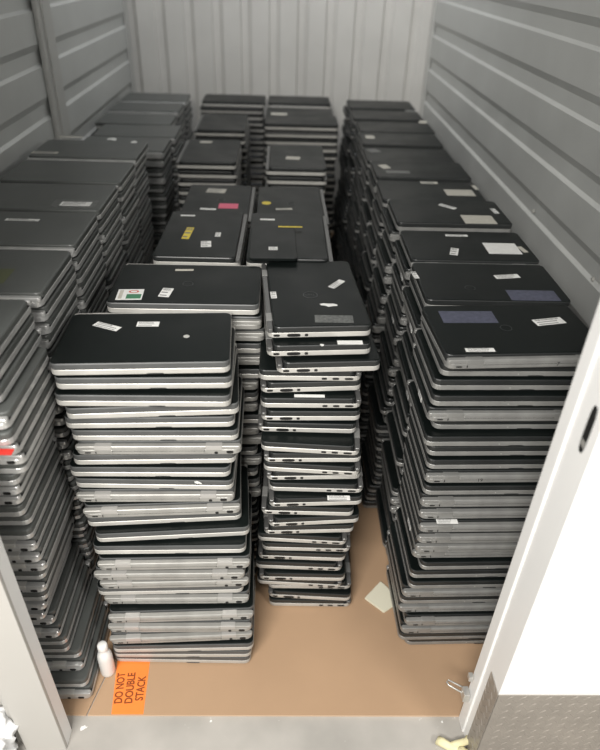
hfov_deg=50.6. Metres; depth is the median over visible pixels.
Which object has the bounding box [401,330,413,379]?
laptop
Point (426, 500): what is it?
laptop
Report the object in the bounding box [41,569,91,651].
laptop
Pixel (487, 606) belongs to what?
laptop
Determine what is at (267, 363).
laptop
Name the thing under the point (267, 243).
device
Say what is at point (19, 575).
laptop
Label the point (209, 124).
laptop
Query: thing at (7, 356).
laptop
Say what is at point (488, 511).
laptop
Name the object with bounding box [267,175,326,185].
laptop
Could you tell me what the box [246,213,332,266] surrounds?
laptop
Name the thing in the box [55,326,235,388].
laptop
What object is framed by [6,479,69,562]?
laptop
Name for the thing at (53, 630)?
laptop
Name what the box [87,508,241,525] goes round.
laptop
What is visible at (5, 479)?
laptop
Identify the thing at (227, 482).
laptop
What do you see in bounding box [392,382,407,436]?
laptop
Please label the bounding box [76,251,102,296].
laptop
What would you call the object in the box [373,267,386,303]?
laptop
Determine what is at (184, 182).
laptop
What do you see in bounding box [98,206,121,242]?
laptop
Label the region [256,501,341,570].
laptop
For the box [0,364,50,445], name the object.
laptop
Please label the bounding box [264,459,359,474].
laptop
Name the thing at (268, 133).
laptop
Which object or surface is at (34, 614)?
laptop
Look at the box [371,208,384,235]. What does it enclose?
laptop
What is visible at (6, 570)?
trim
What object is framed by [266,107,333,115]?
laptop
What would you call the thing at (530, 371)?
laptop
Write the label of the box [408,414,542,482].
laptop
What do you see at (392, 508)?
laptop
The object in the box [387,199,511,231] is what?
laptop
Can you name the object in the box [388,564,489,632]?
laptop
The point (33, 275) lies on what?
laptop
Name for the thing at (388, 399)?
laptop
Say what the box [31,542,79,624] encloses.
laptop
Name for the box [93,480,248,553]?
laptop
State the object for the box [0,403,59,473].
laptop
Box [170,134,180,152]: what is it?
laptop
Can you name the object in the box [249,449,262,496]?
laptop
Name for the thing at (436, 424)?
laptop
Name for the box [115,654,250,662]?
laptop
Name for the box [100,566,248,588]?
laptop
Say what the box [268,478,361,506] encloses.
laptop
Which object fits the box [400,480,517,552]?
laptop
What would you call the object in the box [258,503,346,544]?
laptop
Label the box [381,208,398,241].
laptop
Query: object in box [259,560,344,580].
laptop
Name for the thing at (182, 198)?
laptop
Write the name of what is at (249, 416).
laptop
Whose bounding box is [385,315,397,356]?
laptop
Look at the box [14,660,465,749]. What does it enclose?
floor
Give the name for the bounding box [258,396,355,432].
laptop
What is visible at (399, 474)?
laptop
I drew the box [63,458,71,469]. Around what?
laptop
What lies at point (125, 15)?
trim
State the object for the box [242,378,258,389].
laptop
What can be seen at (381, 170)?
laptop
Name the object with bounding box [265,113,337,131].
laptop
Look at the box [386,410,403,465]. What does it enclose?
laptop
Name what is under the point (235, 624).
laptop
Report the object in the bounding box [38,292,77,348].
laptop
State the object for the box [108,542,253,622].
laptop
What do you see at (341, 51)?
wall
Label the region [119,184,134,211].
laptop
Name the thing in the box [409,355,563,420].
laptop
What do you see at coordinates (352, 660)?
cardboard sheet
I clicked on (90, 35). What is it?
wall
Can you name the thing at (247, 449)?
laptop
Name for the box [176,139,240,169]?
laptop
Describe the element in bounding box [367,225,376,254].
laptop
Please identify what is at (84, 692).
laptop
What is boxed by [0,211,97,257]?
laptop
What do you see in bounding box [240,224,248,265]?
laptop
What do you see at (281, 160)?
laptop
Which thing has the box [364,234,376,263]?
laptop
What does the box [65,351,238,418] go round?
laptop
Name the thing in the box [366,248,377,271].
laptop
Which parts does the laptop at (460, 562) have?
lid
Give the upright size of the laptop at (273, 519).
0.033 m
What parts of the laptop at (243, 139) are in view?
lid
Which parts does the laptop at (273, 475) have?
lid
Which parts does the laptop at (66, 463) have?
lid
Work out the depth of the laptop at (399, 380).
1.77 m
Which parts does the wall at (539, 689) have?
kick plate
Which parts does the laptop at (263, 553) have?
lid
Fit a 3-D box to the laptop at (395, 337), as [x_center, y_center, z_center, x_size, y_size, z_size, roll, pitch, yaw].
[0.445,-0.153,1.934,0.353,0.033,0.232,1,34,-1]
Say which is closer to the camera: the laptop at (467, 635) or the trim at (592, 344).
the trim at (592, 344)
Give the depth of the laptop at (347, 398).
1.46 m
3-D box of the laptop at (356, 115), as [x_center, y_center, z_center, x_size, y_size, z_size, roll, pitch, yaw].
[0.449,-1.304,3.240,0.367,0.033,0.305,1,34,-2]
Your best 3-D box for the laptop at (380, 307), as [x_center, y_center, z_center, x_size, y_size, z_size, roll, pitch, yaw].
[0.429,-0.268,2.148,0.353,0.033,0.232,1,34,-1]
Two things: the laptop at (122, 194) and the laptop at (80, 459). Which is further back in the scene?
the laptop at (122, 194)
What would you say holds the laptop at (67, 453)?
on the laptop at (66, 463)
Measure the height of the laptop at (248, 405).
0.033 m
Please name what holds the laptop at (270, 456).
on the laptop at (337, 468)
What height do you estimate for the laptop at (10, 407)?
0.033 m
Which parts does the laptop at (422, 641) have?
lid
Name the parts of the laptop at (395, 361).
lid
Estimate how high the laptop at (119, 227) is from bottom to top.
0.033 m
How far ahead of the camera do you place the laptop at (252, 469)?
1.70 m
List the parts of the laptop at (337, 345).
lid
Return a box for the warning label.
[112,660,149,713]
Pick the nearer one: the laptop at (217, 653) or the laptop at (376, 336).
the laptop at (217, 653)
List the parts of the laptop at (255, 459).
lid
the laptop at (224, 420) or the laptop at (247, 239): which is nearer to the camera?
the laptop at (224, 420)
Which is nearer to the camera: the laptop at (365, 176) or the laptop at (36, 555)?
the laptop at (36, 555)
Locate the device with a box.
[249,226,301,260]
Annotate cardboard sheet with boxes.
[61,595,115,715]
[88,232,482,716]
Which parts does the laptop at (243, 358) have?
lid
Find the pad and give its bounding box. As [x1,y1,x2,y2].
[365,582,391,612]
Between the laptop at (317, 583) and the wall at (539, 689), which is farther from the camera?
the laptop at (317, 583)
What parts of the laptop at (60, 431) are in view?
lid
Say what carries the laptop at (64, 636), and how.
on the laptop at (65, 647)
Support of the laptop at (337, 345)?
on the laptop at (370, 361)
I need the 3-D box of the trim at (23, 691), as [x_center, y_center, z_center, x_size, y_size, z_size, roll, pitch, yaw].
[-0.581,-0.134,0.811,0.093,2.406,0.010,0,34,-1]
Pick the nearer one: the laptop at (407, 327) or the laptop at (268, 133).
the laptop at (407, 327)
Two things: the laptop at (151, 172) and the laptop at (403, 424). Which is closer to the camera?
the laptop at (403, 424)
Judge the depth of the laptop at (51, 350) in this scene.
1.40 m
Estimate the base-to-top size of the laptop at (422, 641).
0.033 m
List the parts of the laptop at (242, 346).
lid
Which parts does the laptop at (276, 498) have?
lid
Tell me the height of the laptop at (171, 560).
0.033 m
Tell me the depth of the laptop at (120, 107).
3.27 m
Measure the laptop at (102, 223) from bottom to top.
0.033 m
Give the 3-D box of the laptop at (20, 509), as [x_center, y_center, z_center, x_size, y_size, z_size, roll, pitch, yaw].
[-0.729,0.209,1.352,0.353,0.033,0.234,1,34,-2]
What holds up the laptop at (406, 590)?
on the laptop at (463, 599)
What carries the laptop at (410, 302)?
on the laptop at (408, 318)
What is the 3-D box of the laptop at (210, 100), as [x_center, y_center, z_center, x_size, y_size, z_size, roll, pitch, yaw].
[-0.374,-1.574,3.649,0.353,0.033,0.232,1,34,-2]
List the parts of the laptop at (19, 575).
lid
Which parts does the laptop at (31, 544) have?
lid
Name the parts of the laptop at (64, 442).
lid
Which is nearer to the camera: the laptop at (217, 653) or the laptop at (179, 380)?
the laptop at (179, 380)
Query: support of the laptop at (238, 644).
on the laptop at (217, 653)
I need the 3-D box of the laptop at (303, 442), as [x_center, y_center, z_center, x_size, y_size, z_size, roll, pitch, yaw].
[0.033,0.077,1.627,0.233,0.033,0.354,3,34,2]
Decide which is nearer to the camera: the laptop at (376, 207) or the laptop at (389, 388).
the laptop at (389, 388)
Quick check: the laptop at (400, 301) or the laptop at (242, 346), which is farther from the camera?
the laptop at (400, 301)
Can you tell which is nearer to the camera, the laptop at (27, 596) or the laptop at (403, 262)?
the laptop at (27, 596)
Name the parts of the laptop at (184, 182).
lid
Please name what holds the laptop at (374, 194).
on the laptop at (369, 196)
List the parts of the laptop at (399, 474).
lid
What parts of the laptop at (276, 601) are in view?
lid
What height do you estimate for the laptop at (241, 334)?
0.033 m
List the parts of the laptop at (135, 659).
lid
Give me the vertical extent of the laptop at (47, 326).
0.033 m
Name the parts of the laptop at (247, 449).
lid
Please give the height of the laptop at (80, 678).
0.033 m
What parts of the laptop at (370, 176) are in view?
lid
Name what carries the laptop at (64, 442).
on the laptop at (67, 453)
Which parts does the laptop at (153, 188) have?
lid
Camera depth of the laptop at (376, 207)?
2.25 m
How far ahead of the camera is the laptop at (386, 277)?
2.02 m
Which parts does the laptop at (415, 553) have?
lid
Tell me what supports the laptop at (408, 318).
on the laptop
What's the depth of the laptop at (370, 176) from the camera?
2.42 m
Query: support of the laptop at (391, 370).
on the laptop at (390, 380)
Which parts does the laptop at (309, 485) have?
lid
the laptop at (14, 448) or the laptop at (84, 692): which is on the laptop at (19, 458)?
the laptop at (14, 448)
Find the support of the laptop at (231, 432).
on the laptop at (85, 447)
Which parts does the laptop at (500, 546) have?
lid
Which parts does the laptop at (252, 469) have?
lid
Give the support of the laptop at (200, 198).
on the laptop at (255, 204)
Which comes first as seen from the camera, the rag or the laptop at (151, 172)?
the rag
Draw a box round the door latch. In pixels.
[446,672,473,701]
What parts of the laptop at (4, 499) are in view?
lid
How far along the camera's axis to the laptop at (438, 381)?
1.36 m
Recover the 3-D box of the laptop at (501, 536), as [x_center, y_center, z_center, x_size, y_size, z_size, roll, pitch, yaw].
[0.450,0.327,1.602,0.353,0.033,0.234,0,34,-3]
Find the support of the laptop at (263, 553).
on the laptop at (260, 562)
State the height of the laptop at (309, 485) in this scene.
0.033 m
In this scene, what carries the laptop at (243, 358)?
on the laptop at (247, 371)
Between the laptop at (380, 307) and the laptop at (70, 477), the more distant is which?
the laptop at (380, 307)
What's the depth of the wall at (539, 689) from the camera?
1.20 m
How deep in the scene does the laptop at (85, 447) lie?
1.36 m
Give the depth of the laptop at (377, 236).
2.27 m
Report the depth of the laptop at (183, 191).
2.50 m
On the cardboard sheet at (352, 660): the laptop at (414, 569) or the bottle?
the bottle
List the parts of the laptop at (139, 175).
lid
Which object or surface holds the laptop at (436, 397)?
on the laptop at (432, 412)
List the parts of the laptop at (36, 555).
lid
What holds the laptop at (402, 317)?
on the laptop at (398, 327)
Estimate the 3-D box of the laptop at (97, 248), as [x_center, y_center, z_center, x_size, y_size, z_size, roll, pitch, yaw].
[-0.699,-0.291,1.597,0.353,0.033,0.232,1,34,-2]
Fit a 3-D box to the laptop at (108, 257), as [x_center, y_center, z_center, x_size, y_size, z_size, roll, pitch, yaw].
[-0.710,-0.371,1.835,0.353,0.033,0.232,1,34,-1]
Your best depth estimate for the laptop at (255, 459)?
1.69 m
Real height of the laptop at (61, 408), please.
0.033 m
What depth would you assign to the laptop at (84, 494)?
1.43 m
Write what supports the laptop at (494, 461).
on the laptop at (430, 475)
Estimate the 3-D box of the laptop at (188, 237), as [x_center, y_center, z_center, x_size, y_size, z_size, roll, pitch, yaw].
[-0.276,-0.394,1.826,0.232,0.034,0.353,1,34,-1]
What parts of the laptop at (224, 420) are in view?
lid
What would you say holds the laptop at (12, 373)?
on the laptop at (10, 407)
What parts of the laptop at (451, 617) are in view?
lid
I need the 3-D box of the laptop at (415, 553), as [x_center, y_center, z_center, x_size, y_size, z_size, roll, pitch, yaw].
[0.446,0.374,1.647,0.353,0.033,0.234,0,34,-3]
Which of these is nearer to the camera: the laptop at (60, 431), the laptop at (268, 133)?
the laptop at (60, 431)
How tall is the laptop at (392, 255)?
0.033 m
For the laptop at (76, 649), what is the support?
on the laptop at (54, 664)
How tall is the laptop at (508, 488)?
0.033 m
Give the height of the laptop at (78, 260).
0.033 m
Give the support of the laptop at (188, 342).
on the laptop at (179, 380)
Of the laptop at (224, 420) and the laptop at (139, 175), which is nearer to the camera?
the laptop at (224, 420)
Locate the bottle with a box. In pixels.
[97,640,114,677]
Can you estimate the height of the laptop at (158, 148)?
0.033 m
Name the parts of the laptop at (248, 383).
lid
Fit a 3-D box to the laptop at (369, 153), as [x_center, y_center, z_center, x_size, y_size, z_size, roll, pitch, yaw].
[0.445,-0.901,2.641,0.353,0.033,0.232,1,34,-2]
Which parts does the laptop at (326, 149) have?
lid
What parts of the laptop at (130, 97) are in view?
lid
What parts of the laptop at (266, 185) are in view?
lid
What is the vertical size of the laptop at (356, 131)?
0.033 m
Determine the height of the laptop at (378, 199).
0.033 m
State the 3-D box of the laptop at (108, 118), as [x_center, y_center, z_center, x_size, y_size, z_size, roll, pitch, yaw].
[-0.788,-1.230,3.085,0.353,0.033,0.232,1,34,-2]
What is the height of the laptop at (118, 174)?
0.033 m
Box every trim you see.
[0,537,71,744]
[0,572,67,749]
[0,693,22,742]
[31,0,71,139]
[123,0,135,92]
[419,0,436,117]
[459,301,599,731]
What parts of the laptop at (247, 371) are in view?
lid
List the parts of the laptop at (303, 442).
lid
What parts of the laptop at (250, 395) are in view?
lid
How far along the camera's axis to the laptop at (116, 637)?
1.58 m
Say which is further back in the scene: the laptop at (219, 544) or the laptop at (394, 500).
the laptop at (394, 500)
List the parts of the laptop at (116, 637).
lid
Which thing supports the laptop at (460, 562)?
on the laptop at (414, 569)
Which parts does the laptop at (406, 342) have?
lid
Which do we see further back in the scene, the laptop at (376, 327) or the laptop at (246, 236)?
the laptop at (376, 327)
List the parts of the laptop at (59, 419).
lid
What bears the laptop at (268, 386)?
on the laptop at (347, 398)
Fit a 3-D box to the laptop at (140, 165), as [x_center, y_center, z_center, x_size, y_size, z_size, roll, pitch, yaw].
[-0.724,-0.725,2.185,0.353,0.033,0.232,1,34,-2]
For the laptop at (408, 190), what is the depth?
2.22 m
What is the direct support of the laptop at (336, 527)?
on the laptop at (339, 538)
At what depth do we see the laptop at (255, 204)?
2.22 m
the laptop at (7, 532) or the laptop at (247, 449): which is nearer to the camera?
the laptop at (7, 532)
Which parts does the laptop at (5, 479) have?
lid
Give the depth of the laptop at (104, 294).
1.69 m
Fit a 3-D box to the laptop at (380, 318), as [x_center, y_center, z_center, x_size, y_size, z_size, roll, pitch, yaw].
[0.424,-0.238,2.166,0.353,0.033,0.232,0,34,-2]
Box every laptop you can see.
[0,160,135,191]
[0,183,118,219]
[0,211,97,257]
[0,249,71,307]
[0,298,30,354]
[0,313,34,378]
[0,327,41,401]
[0,347,48,429]
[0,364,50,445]
[0,373,55,454]
[0,386,56,464]
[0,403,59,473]
[0,420,54,494]
[0,427,54,504]
[0,436,56,516]
[0,446,61,524]
[0,458,63,539]
[0,471,25,485]
[2,468,66,551]
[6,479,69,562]
[10,487,73,570]
[13,504,72,579]
[16,510,72,592]
[21,518,73,600]
[24,533,72,609]
[27,136,147,166]
[28,543,71,619]
[31,265,75,321]
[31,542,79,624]
[33,553,83,637]
[35,278,77,334]
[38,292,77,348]
[38,561,89,644]
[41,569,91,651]
[43,575,99,657]
[45,594,103,670]
[46,304,80,362]
[50,312,231,374]
[50,601,107,686]
[53,408,65,425]
[54,424,70,437]
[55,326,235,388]
[55,343,236,406]
[56,406,64,413]
[56,431,72,448]
[56,612,109,698]
[61,438,76,459]
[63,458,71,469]
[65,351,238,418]
[65,413,234,427]
[65,469,74,481]
[68,478,77,490]
[69,456,231,476]
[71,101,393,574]
[71,375,241,440]
[72,226,98,270]
[73,441,235,464]
[75,239,102,283]
[75,386,244,454]
[75,454,236,489]
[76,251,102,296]
[76,453,237,501]
[77,262,106,309]
[80,276,105,312]
[83,451,240,517]
[85,136,170,159]
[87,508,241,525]
[91,286,108,312]
[93,124,180,144]
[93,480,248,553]
[94,555,244,579]
[95,113,176,128]
[95,464,249,541]
[97,198,119,232]
[97,492,251,569]
[97,580,243,594]
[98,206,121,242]
[99,296,108,312]
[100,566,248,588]
[102,219,123,255]
[102,230,123,265]
[104,529,251,603]
[105,242,121,277]
[106,264,261,314]
[108,102,183,117]
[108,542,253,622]
[108,559,254,631]
[110,616,252,643]
[113,571,254,651]
[113,647,251,656]
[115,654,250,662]
[116,173,136,202]
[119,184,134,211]
[120,93,190,107]
[120,192,138,223]
[135,154,146,174]
[135,164,145,185]
[135,171,147,192]
[145,147,170,167]
[145,156,170,176]
[147,171,171,192]
[147,179,173,200]
[148,163,171,184]
[151,187,173,208]
[153,211,247,265]
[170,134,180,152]
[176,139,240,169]
[177,150,241,178]
[177,162,240,186]
[178,166,240,195]
[178,176,240,203]
[181,185,255,227]
[194,113,247,136]
[195,122,249,144]
[202,94,265,107]
[231,281,262,328]
[235,314,264,340]
[235,341,260,352]
[238,353,259,364]
[238,365,259,377]
[240,129,249,151]
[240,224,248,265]
[241,443,261,464]
[241,444,257,454]
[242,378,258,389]
[242,423,259,434]
[242,430,261,443]
[243,239,247,265]
[243,382,260,422]
[244,378,259,410]
[244,387,258,400]
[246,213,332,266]
[247,465,257,475]
[248,195,256,237]
[248,463,260,485]
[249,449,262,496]
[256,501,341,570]
[257,187,328,228]
[257,567,341,587]
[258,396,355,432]
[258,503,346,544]
[258,539,344,560]
[259,336,361,380]
[259,358,360,392]
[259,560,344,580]
[261,261,370,337]
[261,388,360,407]
[261,405,359,419]
[261,419,359,454]
[261,468,353,515]
[262,532,350,551]
[263,295,370,355]
[263,449,353,533]
[264,446,360,461]
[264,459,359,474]
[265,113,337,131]
[265,129,337,138]
[265,136,337,145]
[265,144,337,152]
[265,175,324,192]
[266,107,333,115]
[266,144,325,176]
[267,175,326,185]
[267,466,360,479]
[268,96,330,108]
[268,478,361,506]
[268,504,358,525]
[268,549,350,600]
[268,551,350,588]
[269,460,362,492]
[269,595,350,606]
[275,331,379,372]
[346,100,414,111]
[350,110,427,124]
[354,128,358,141]
[356,121,434,134]
[358,132,443,148]
[360,172,369,187]
[361,155,369,174]
[361,164,368,184]
[362,147,454,167]
[362,203,371,227]
[362,251,372,281]
[364,187,373,210]
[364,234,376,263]
[365,305,379,342]
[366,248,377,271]
[366,295,384,332]
[367,169,375,192]
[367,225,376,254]
[369,181,376,198]
[369,286,385,323]
[370,161,470,182]
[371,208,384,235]
[371,219,381,241]
[372,277,384,313]
[373,199,383,226]
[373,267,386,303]
[373,370,391,414]
[375,249,391,283]
[376,180,485,207]
[376,190,385,209]
[376,238,392,273]
[377,362,393,405]
[379,331,400,376]
[380,346,395,385]
[380,351,392,395]
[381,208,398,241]
[381,439,399,495]
[381,451,399,504]
[381,462,395,513]
[382,230,395,261]
[383,283,390,292]
[384,302,401,344]
[384,322,399,366]
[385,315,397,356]
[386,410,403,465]
[386,541,497,611]
[386,565,486,639]
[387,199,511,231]
[387,293,406,334]
[387,530,499,603]
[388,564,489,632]
[389,240,394,251]
[389,437,402,484]
[389,522,502,596]
[390,283,406,325]
[391,273,405,313]
[392,262,403,301]
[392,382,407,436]
[392,401,404,452]
[394,240,410,279]
[395,256,409,285]
[395,370,409,423]
[395,515,505,588]
[396,340,412,388]
[396,505,508,577]
[398,486,514,557]
[399,230,538,266]
[400,369,410,404]
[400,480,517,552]
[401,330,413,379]
[402,286,420,328]
[402,472,521,542]
[402,611,494,625]
[403,300,414,341]
[403,448,529,518]
[403,463,525,531]
[404,436,533,506]
[405,638,484,644]
[406,320,414,347]
[407,380,555,445]
[407,426,537,494]
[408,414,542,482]
[409,274,423,314]
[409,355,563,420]
[410,262,570,306]
[410,402,546,468]
[412,407,549,455]
[413,343,568,405]
[414,328,573,389]
[417,557,512,569]
[420,318,576,375]
[421,304,588,368]
[430,420,558,428]
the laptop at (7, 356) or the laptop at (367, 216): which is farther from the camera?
the laptop at (367, 216)
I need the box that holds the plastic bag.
[0,706,18,749]
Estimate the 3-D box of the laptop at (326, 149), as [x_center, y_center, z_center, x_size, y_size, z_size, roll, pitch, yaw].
[0.004,-1.156,3.177,0.353,0.033,0.232,0,34,-2]
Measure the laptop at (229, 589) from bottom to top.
0.033 m
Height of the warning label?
0.001 m
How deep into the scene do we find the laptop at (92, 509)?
1.44 m
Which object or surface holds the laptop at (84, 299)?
on the laptop at (88, 309)
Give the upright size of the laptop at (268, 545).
0.033 m
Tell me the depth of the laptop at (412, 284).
1.63 m
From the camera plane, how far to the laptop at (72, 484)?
1.54 m
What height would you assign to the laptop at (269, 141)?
0.033 m
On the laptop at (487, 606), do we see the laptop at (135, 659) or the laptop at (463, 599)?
the laptop at (463, 599)
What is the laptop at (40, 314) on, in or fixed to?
on the laptop at (47, 326)
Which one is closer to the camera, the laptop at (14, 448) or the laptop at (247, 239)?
the laptop at (14, 448)
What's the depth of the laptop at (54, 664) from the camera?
1.55 m
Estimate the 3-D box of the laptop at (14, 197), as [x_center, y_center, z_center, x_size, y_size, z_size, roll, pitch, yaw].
[-0.704,-0.483,1.760,0.353,0.034,0.232,1,34,-2]
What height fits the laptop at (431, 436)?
0.033 m
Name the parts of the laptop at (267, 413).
lid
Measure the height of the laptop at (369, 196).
0.033 m
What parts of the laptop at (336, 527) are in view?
lid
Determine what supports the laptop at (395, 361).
on the laptop at (391, 370)
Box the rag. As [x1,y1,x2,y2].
[436,735,468,749]
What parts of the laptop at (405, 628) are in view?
lid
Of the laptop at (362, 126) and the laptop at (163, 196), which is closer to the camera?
the laptop at (163, 196)
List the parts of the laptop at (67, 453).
lid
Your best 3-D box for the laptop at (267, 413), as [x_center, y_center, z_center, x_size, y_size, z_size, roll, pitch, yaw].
[0.019,0.000,1.621,0.233,0.033,0.354,0,34,-3]
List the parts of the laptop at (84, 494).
lid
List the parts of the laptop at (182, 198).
lid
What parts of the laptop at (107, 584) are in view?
lid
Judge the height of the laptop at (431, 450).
0.033 m
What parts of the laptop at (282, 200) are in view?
lid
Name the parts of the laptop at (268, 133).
lid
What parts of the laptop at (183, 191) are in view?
lid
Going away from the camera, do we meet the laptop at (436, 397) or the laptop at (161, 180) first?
the laptop at (436, 397)
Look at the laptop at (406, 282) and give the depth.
1.82 m
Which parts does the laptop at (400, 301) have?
lid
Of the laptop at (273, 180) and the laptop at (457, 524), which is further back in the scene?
the laptop at (273, 180)
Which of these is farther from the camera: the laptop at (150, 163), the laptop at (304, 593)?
the laptop at (150, 163)
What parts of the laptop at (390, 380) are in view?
lid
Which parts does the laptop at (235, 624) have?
lid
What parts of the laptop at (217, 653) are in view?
lid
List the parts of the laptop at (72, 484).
lid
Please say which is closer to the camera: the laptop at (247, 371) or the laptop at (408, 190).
the laptop at (247, 371)
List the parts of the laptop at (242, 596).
lid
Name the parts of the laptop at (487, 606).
lid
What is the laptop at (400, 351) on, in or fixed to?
on the laptop
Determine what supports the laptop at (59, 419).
on the laptop at (60, 431)
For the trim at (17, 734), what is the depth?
1.41 m
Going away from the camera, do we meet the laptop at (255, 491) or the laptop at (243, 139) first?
the laptop at (255, 491)
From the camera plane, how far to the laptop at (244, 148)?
2.95 m
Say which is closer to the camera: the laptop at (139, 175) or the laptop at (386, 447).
the laptop at (386, 447)
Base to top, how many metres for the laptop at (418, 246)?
0.034 m
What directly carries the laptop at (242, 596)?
on the laptop at (119, 613)
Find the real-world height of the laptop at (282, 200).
0.034 m
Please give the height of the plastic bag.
0.168 m
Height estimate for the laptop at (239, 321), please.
0.033 m
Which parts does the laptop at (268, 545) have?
lid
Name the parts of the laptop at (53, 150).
lid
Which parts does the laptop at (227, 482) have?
lid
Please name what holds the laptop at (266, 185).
on the laptop
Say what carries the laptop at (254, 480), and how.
on the laptop at (255, 491)
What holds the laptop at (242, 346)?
on the laptop at (243, 358)
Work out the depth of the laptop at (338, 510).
1.59 m
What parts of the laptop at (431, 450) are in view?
lid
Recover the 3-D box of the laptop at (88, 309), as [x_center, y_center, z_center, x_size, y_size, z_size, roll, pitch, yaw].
[-0.706,-0.203,1.647,0.353,0.033,0.232,1,34,-2]
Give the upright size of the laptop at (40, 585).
0.033 m
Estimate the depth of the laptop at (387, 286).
2.02 m
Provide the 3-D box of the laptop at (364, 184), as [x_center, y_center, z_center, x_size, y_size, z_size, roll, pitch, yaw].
[0.440,-0.813,2.689,0.353,0.033,0.232,1,34,-2]
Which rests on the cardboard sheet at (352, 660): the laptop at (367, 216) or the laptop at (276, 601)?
the laptop at (276, 601)
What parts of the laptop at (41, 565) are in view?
lid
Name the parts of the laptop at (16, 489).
lid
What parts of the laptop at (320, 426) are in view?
lid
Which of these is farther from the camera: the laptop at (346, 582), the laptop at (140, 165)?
the laptop at (140, 165)
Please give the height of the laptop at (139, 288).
0.034 m
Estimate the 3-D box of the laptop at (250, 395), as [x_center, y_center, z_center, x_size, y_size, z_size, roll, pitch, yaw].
[-0.284,-0.007,1.678,0.353,0.033,0.232,0,34,-2]
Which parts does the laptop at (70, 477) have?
lid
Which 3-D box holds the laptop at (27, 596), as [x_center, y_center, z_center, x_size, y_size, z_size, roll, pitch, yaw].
[-0.740,0.427,1.497,0.353,0.033,0.234,1,34,-2]
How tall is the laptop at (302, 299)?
0.034 m
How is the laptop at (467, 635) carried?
on the laptop at (422, 641)
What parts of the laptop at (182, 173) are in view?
lid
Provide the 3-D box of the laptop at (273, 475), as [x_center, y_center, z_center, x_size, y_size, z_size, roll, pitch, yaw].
[0.026,0.150,1.698,0.233,0.033,0.354,0,34,-3]
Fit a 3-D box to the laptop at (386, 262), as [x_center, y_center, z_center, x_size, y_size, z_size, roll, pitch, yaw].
[0.439,-0.389,2.086,0.353,0.033,0.232,0,34,-2]
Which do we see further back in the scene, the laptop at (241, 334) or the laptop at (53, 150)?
the laptop at (53, 150)
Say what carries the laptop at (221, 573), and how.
on the laptop at (107, 584)
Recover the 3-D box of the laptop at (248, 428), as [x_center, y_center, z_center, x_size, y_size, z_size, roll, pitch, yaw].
[-0.283,0.080,1.728,0.353,0.033,0.232,1,34,-2]
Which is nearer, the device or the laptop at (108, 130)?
the device
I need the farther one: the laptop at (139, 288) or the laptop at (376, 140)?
the laptop at (376, 140)
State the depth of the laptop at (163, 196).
2.62 m
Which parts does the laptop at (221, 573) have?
lid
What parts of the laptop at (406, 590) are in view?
lid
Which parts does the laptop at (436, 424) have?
lid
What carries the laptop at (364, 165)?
on the laptop at (365, 176)
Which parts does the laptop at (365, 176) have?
lid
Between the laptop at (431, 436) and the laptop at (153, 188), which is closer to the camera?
the laptop at (431, 436)
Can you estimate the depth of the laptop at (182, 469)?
1.40 m
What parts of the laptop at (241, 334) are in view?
lid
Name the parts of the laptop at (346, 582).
lid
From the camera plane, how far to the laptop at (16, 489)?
1.25 m
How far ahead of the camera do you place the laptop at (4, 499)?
1.28 m
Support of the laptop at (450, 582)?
on the laptop at (406, 590)
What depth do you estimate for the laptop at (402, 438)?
1.82 m
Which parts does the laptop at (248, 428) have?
lid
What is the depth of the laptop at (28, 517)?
1.34 m
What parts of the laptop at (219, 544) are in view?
lid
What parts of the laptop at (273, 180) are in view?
lid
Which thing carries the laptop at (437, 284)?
on the laptop at (412, 284)
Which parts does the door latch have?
loop rod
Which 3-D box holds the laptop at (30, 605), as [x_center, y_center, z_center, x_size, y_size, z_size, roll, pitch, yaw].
[-0.750,0.456,1.513,0.353,0.033,0.234,1,34,-2]
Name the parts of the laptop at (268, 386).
lid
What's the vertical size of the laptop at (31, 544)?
0.033 m
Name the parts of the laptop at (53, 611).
lid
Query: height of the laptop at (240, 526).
0.033 m
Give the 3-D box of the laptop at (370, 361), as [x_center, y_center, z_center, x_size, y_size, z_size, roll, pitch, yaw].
[0.049,-0.113,1.551,0.233,0.033,0.354,-2,34,-5]
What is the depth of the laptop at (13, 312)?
1.17 m
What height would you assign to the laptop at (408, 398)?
0.033 m
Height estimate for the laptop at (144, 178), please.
0.033 m
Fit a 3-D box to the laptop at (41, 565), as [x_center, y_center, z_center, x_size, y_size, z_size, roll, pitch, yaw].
[-0.721,0.346,1.443,0.353,0.033,0.234,1,34,-2]
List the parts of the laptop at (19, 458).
lid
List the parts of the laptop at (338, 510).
lid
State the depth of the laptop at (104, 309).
1.72 m
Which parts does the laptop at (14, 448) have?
lid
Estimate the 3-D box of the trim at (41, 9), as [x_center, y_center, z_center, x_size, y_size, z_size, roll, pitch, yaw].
[-0.948,-1.349,2.342,0.030,2.700,0.150,1,34,-2]
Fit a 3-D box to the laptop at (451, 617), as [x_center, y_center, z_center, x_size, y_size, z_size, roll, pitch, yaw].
[0.445,0.579,1.746,0.353,0.033,0.234,0,34,-3]
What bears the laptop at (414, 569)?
on the laptop at (450, 582)
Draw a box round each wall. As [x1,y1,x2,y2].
[0,0,131,182]
[127,0,432,223]
[422,0,599,329]
[463,348,599,749]
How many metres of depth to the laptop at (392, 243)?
1.97 m
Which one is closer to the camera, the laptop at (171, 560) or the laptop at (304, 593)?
the laptop at (171, 560)
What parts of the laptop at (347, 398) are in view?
lid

